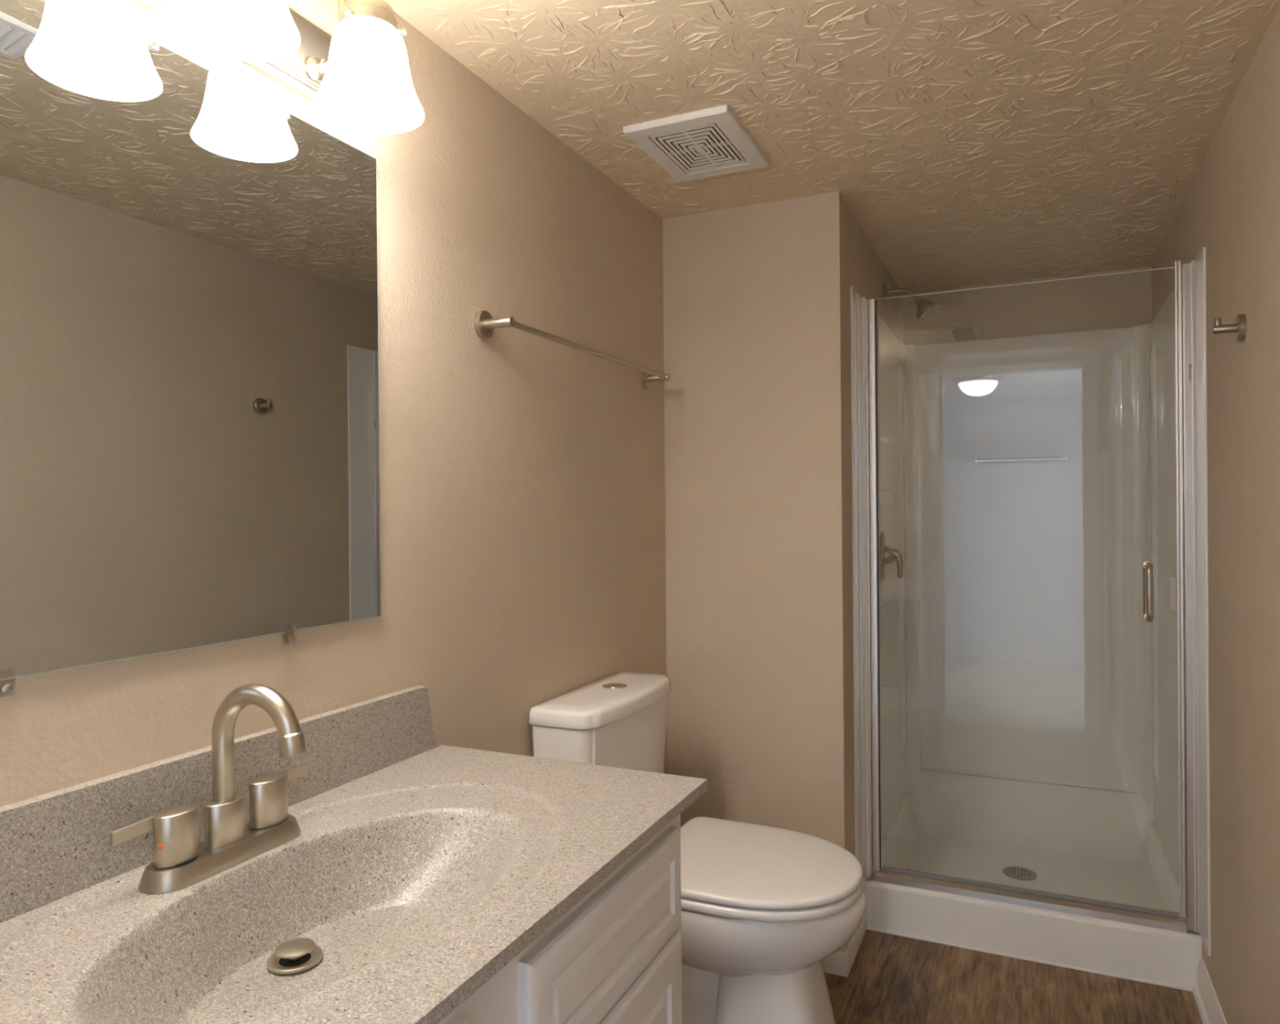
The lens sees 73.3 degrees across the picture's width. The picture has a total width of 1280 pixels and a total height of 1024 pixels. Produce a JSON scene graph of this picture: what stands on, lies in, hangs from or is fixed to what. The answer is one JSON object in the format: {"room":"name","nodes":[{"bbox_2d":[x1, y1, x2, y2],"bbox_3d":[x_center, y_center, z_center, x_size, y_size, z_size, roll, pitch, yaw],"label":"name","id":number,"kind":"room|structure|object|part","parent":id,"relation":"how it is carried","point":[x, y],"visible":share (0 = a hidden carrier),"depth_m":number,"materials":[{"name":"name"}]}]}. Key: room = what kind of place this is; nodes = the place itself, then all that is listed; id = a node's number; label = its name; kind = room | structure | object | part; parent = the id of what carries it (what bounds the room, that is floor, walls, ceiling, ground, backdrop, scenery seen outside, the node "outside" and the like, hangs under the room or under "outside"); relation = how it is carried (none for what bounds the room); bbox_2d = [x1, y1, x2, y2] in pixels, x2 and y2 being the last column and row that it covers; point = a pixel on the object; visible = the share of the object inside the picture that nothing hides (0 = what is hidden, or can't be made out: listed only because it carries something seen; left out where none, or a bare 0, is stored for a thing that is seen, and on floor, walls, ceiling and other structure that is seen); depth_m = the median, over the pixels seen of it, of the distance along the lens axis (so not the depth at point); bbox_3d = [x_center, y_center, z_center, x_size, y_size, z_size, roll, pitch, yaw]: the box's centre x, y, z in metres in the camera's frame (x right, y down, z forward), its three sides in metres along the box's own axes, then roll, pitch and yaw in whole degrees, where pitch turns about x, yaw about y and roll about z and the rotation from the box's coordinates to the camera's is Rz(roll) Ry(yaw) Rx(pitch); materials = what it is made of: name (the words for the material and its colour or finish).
{"room":"bathroom","nodes":[
{"label":"bathroom","id":0,"kind":"room"},
{"bbox_2d":[0,0,667,806],"bbox_3d":[-0.457,0.201,1.451,0.100,2.080,2.538,0,0,25],"label":"wall","id":1,"kind":"structure","parent":0,"point":[522,478],"depth_m":1.64,"materials":[{"name":"beige paint"}]},
{"bbox_2d":[0,668,16,697],"bbox_3d":[-0.653,0.176,0.886,0.012,0.027,0.017,0,0,25],"label":"mirror clip","id":2,"kind":"object","parent":1,"relation":"attached to","point":[7,688],"visible":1,"depth_m":0.88,"materials":[{"name":"clear plastic"}]},
{"bbox_2d":[0,0,381,680],"bbox_3d":[-0.582,-0.199,1.056,0.006,0.742,0.750,0,0,25],"label":"wall mirror","id":3,"kind":"object","parent":1,"relation":"attached to","point":[189,383],"visible":1,"depth_m":1.06,"materials":[{"name":"white mirror"}]},
{"bbox_2d":[0,684,441,922],"bbox_3d":[-0.571,0.358,1.054,0.018,0.112,1.028,0,0,25],"label":"backsplash","id":4,"kind":"structure","parent":1,"relation":"attached to","point":[55,845],"depth_m":1.02,"materials":[{"name":"beige stone"}]},
{"bbox_2d":[131,0,424,133],"bbox_3d":[-0.499,-0.667,1.011,0.201,0.212,0.608,0,0,25],"label":"vanity light","id":5,"kind":"object","parent":1,"relation":"attached to","point":[357,77],"visible":1,"depth_m":1.16,"materials":[{"name":"white glass"}]},
{"bbox_3d":[-0.474,-0.618,0.999,0.148,0.113,0.148,0,0,25],"label":"lamp shade","id":6,"kind":"part","parent":5,"relation":"part of","materials":[{"name":"white glass"}]},
{"bbox_3d":[-0.578,-0.662,1.052,0.022,0.110,0.600,0,0,25],"label":"plate","id":7,"kind":"part","parent":5,"relation":"part of","materials":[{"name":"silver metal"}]},
{"bbox_3d":[-0.474,-0.617,0.999,0.057,0.078,0.057,0,0,25],"label":"bulb","id":8,"kind":"part","parent":5,"relation":"part of","materials":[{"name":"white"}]},
{"bbox_3d":[-0.425,-0.706,1.227,0.110,0.136,0.012,0,0,25],"label":"arm","id":9,"kind":"part","parent":5,"relation":"part of","materials":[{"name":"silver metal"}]},
{"bbox_3d":[-0.379,-0.619,1.207,0.148,0.113,0.148,0,0,25],"label":"lamp shade","id":10,"kind":"part","parent":5,"relation":"part of","materials":[{"name":"white glass"}]},
{"bbox_3d":[-0.379,-0.619,1.207,0.057,0.078,0.057,0,0,25],"label":"bulb","id":11,"kind":"part","parent":5,"relation":"part of","materials":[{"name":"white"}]},
{"bbox_2d":[282,623,295,644],"bbox_3d":[-0.498,0.174,1.224,0.012,0.027,0.017,0,0,25],"label":"mirror clip","id":12,"kind":"object","parent":1,"relation":"attached to","point":[291,637],"visible":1,"depth_m":1.22,"materials":[{"name":"clear plastic"}]},
{"bbox_2d":[473,310,670,388],"bbox_3d":[-0.114,-0.365,2.005,0.070,0.054,0.827,0,0,25],"label":"towel bar","id":13,"kind":"object","parent":1,"relation":"attached to","point":[485,325],"visible":1,"depth_m":1.76,"materials":[{"name":"silver metal"}]},
{"bbox_3d":[-0.270,-0.362,1.651,0.058,0.020,0.020,0,0,25],"label":"post","id":14,"kind":"part","parent":13,"relation":"part of","materials":[{"name":"silver metal"}]},
{"bbox_3d":[0.052,-0.367,2.354,0.058,0.020,0.020,0,0,25],"label":"post","id":15,"kind":"part","parent":13,"relation":"part of","materials":[{"name":"silver metal"}]},
{"bbox_2d":[662,191,902,952],"bbox_3d":[0.575,0.188,2.977,0.508,2.080,1.295,0,0,25],"label":"wall","id":16,"kind":"structure","parent":0,"point":[758,475],"depth_m":2.38,"materials":[{"name":"beige paint"}]},
{"bbox_2d":[821,911,866,977],"bbox_3d":[0.374,1.201,2.513,0.515,0.060,0.286,0,0,25],"label":"baseboard","id":17,"kind":"structure","parent":16,"relation":"attached to","point":[839,962],"depth_m":2.30,"materials":[{"name":"white paint"}]},
{"bbox_2d":[881,283,937,320],"bbox_3d":[0.914,-0.714,2.909,0.177,0.137,0.076,0,0,25],"label":"showerhead","id":18,"kind":"object","parent":16,"relation":"attached to","point":[925,308],"visible":0.96,"depth_m":2.89,"materials":[{"name":"silver metal"}]},
{"bbox_3d":[0.892,-0.733,2.919,0.114,0.054,0.017,0,0,25],"label":"arm","id":19,"kind":"part","parent":18,"relation":"part of","materials":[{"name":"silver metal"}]},
{"bbox_2d":[867,260,1186,917],"bbox_3d":[1.048,0.205,2.397,0.793,1.703,0.088,0,0,25],"label":"shower door","id":20,"kind":"structure","parent":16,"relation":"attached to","point":[1176,584],"depth_m":2.33,"materials":[{"name":"clear glass"}]},
{"bbox_3d":[1.337,0.209,2.264,0.024,0.162,0.088,0,0,25],"label":"pull handle","id":21,"kind":"part","parent":20,"relation":"part of","materials":[{"name":"silver metal"}]},
{"bbox_3d":[1.386,0.214,2.236,0.016,0.087,0.004,0,0,25],"label":"latch plate","id":22,"kind":"part","parent":20,"relation":"part of","materials":[{"name":"silver metal"}]},
{"bbox_3d":[1.053,0.208,2.394,0.766,1.679,0.006,0,0,25],"label":"glass panel","id":23,"kind":"part","parent":20,"relation":"part of","materials":[{"name":"clear glass"}]},
{"bbox_2d":[857,262,1198,933],"bbox_3d":[1.037,0.227,2.363,0.833,1.720,0.142,0,0,25],"label":"shower door frame","id":24,"kind":"object","parent":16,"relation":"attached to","point":[1180,924],"visible":0.87,"depth_m":2.25,"materials":[{"name":"silver metal"}]},
{"bbox_2d":[383,0,1279,291],"bbox_3d":[0.443,-0.886,1.690,1.553,0.083,3.733,0,0,25],"label":"ceiling","id":25,"kind":"structure","parent":0,"point":[970,142],"depth_m":1.76,"materials":[{"name":"beige paint"}]},
{"bbox_2d":[622,104,769,182],"bbox_3d":[0.138,-0.839,1.982,0.239,0.014,0.321,0,0,25],"label":"exhaust fan","id":26,"kind":"object","parent":25,"relation":"attached to","point":[710,142],"visible":1,"depth_m":1.95,"materials":[{"name":"white plastic"}]},
{"bbox_2d":[823,928,1202,1023],"bbox_3d":[0.472,1.257,1.717,1.553,0.050,3.700,0,0,25],"label":"floor","id":27,"kind":"structure","parent":0,"point":[891,979],"depth_m":2.20,"materials":[{"name":"wood"}]},
{"bbox_2d":[438,813,682,1023],"bbox_3d":[-0.353,0.835,0.947,0.496,0.812,1.005,0,0,25],"label":"vanity cabinet","id":28,"kind":"object","parent":27,"relation":"on","point":[615,956],"visible":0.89,"depth_m":1.05,"materials":[{"name":"white paint"}]},
{"bbox_2d":[0,684,706,1023],"bbox_3d":[-0.345,0.405,0.951,0.515,0.209,1.028,0,0,25],"label":"countertop","id":29,"kind":"structure","parent":28,"relation":"on","point":[418,868],"depth_m":1.00,"materials":[{"name":"beige stone"}]},
{"bbox_2d":[110,683,307,894],"bbox_3d":[-0.504,0.309,1.037,0.196,0.214,0.196,-1,0,-20],"label":"faucet","id":30,"kind":"object","parent":29,"relation":"on","point":[181,860],"visible":1,"depth_m":1.01,"materials":[{"name":"silver metal"}]},
{"bbox_3d":[-0.550,0.347,0.940,0.005,0.017,0.057,0,0,25],"label":"lever","id":31,"kind":"part","parent":30,"relation":"part of","materials":[{"name":"silver metal"}]},
{"bbox_3d":[-0.524,0.365,0.975,0.035,0.056,0.053,0,0,25],"label":"handle","id":32,"kind":"part","parent":30,"relation":"part of","materials":[{"name":"silver metal"}]},
{"bbox_3d":[-0.524,0.394,0.976,0.040,0.004,0.040,0,0,25],"label":"handle seat","id":33,"kind":"part","parent":30,"relation":"part of","materials":[{"name":"black"}]},
{"bbox_3d":[-0.497,0.405,1.034,0.059,0.022,0.210,0,0,25],"label":"plate","id":34,"kind":"part","parent":30,"relation":"part of","materials":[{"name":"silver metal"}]},
{"bbox_3d":[-0.451,0.276,1.012,0.134,0.148,0.024,0,0,25],"label":"spout","id":35,"kind":"part","parent":30,"relation":"part of","materials":[{"name":"silver metal"}]},
{"bbox_3d":[-0.471,0.365,1.092,0.035,0.056,0.053,0,0,25],"label":"handle","id":36,"kind":"part","parent":30,"relation":"part of","materials":[{"name":"silver metal"}]},
{"bbox_3d":[-0.462,0.345,1.134,0.005,0.017,0.057,0,0,25],"label":"lever","id":37,"kind":"part","parent":30,"relation":"part of","materials":[{"name":"silver metal"}]},
{"bbox_3d":[-0.241,0.542,0.622,0.019,0.148,0.385,0,0,25],"label":"drawer","id":38,"kind":"part","parent":28,"relation":"part of","materials":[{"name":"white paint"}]},
{"bbox_3d":[-0.031,0.540,1.081,0.019,0.148,0.418,0,0,25],"label":"drawer","id":39,"kind":"part","parent":28,"relation":"part of","materials":[{"name":"white paint"}]},
{"bbox_3d":[-0.028,0.861,1.082,0.019,0.484,0.418,0,0,25],"label":"door","id":40,"kind":"part","parent":28,"relation":"part of","materials":[{"name":"white paint"}]},
{"bbox_2d":[528,671,866,1023],"bbox_3d":[0.158,0.817,1.865,0.649,0.836,0.452,0,0,25],"label":"toilet","id":41,"kind":"object","parent":27,"relation":"on","point":[762,907],"visible":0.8,"depth_m":1.75,"materials":[{"name":"white ceramic"}]},
{"bbox_3d":[-0.064,0.423,1.964,0.170,0.037,0.452,0,0,25],"label":"tank lid","id":42,"kind":"part","parent":41,"relation":"part of","materials":[{"name":"white ceramic"}]},
{"bbox_3d":[-0.063,0.612,1.964,0.160,0.338,0.440,0,0,25],"label":"tank","id":43,"kind":"part","parent":41,"relation":"part of","materials":[{"name":"white ceramic"}]},
{"bbox_3d":[0.247,0.765,1.824,0.437,0.019,0.399,0,0,25],"label":"seat","id":44,"kind":"part","parent":41,"relation":"part of","materials":[{"name":"white plastic"}]},
{"bbox_3d":[0.247,0.742,1.824,0.436,0.019,0.398,0,0,25],"label":"seat lid","id":45,"kind":"part","parent":41,"relation":"part of","materials":[{"name":"white plastic"}]},
{"bbox_3d":[0.234,0.856,1.830,0.482,0.156,0.392,0,0,25],"label":"bowl","id":46,"kind":"part","parent":41,"relation":"part of","materials":[{"name":"white ceramic"}]},
{"bbox_2d":[850,246,1211,991],"bbox_3d":[1.199,0.293,2.714,0.845,1.865,1.050,0,0,25],"label":"shower stall","id":47,"kind":"object","parent":27,"relation":"on","point":[1027,484],"visible":0.8,"depth_m":3.04,"materials":[{"name":"white plastic"}]},
{"bbox_3d":[0.834,0.292,2.854,0.063,1.856,1.002,0,0,25],"label":"panel","id":48,"kind":"part","parent":47,"relation":"part of","materials":[{"name":"white plastic"}]},
{"bbox_2d":[880,532,903,581],"bbox_3d":[0.798,0.142,2.715,0.065,0.156,0.104,0,0,25],"label":"shower valve","id":49,"kind":"object","parent":47,"relation":"attached to","point":[888,554],"visible":1,"depth_m":2.70,"materials":[{"name":"silver metal"}]},
{"bbox_3d":[0.807,0.162,2.711,0.045,0.093,0.028,0,0,25],"label":"lever","id":50,"kind":"part","parent":49,"relation":"part of","materials":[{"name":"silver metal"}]},
{"bbox_2d":[1002,866,1037,879],"bbox_3d":[1.230,1.170,2.788,0.103,0.009,0.103,0,0,25],"label":"shower drain","id":51,"kind":"object","parent":47,"relation":"in","point":[1020,873],"visible":1,"depth_m":2.78,"materials":[{"name":"silver metal"}]},
{"bbox_3d":[1.404,0.170,3.163,0.833,1.623,0.059,0,0,25],"label":"panel","id":52,"kind":"part","parent":47,"relation":"part of","materials":[{"name":"white plastic"}]},
{"bbox_3d":[1.547,0.214,2.536,0.063,1.712,0.987,0,0,25],"label":"panel","id":53,"kind":"part","parent":47,"relation":"part of","materials":[{"name":"white plastic"}]},
{"bbox_2d":[902,265,1151,344],"bbox_3d":[1.438,0.180,3.239,0.845,2.080,0.100,0,0,25],"label":"wall","id":54,"kind":"structure","parent":0,"point":[1117,300],"depth_m":3.17,"materials":[{"name":"beige paint"}]},
{"bbox_2d":[1151,4,1279,1023],"bbox_3d":[1.113,0.187,1.391,0.100,2.080,3.733,0,0,25],"label":"wall","id":55,"kind":"structure","parent":0,"point":[1230,208],"depth_m":1.72,"materials":[{"name":"beige paint"}]},
{"bbox_2d":[1191,956,1226,1023],"bbox_3d":[0.881,1.185,1.013,0.023,0.090,2.593,0,0,25],"label":"baseboard","id":56,"kind":"structure","parent":55,"relation":"attached to","point":[1209,1007],"depth_m":2.08,"materials":[{"name":"white paint"}]},
{"bbox_2d":[1212,313,1246,341],"bbox_3d":[1.176,-0.366,1.720,0.052,0.053,0.053,0,0,25],"label":"robe hook","id":57,"kind":"object","parent":55,"relation":"attached to","point":[1238,327],"visible":1,"depth_m":1.71,"materials":[{"name":"silver metal"}]},
{"bbox_3d":[1.171,-0.366,1.722,0.040,0.018,0.018,0,0,25],"label":"post","id":58,"kind":"part","parent":57,"relation":"part of","materials":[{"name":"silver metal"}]}
]}

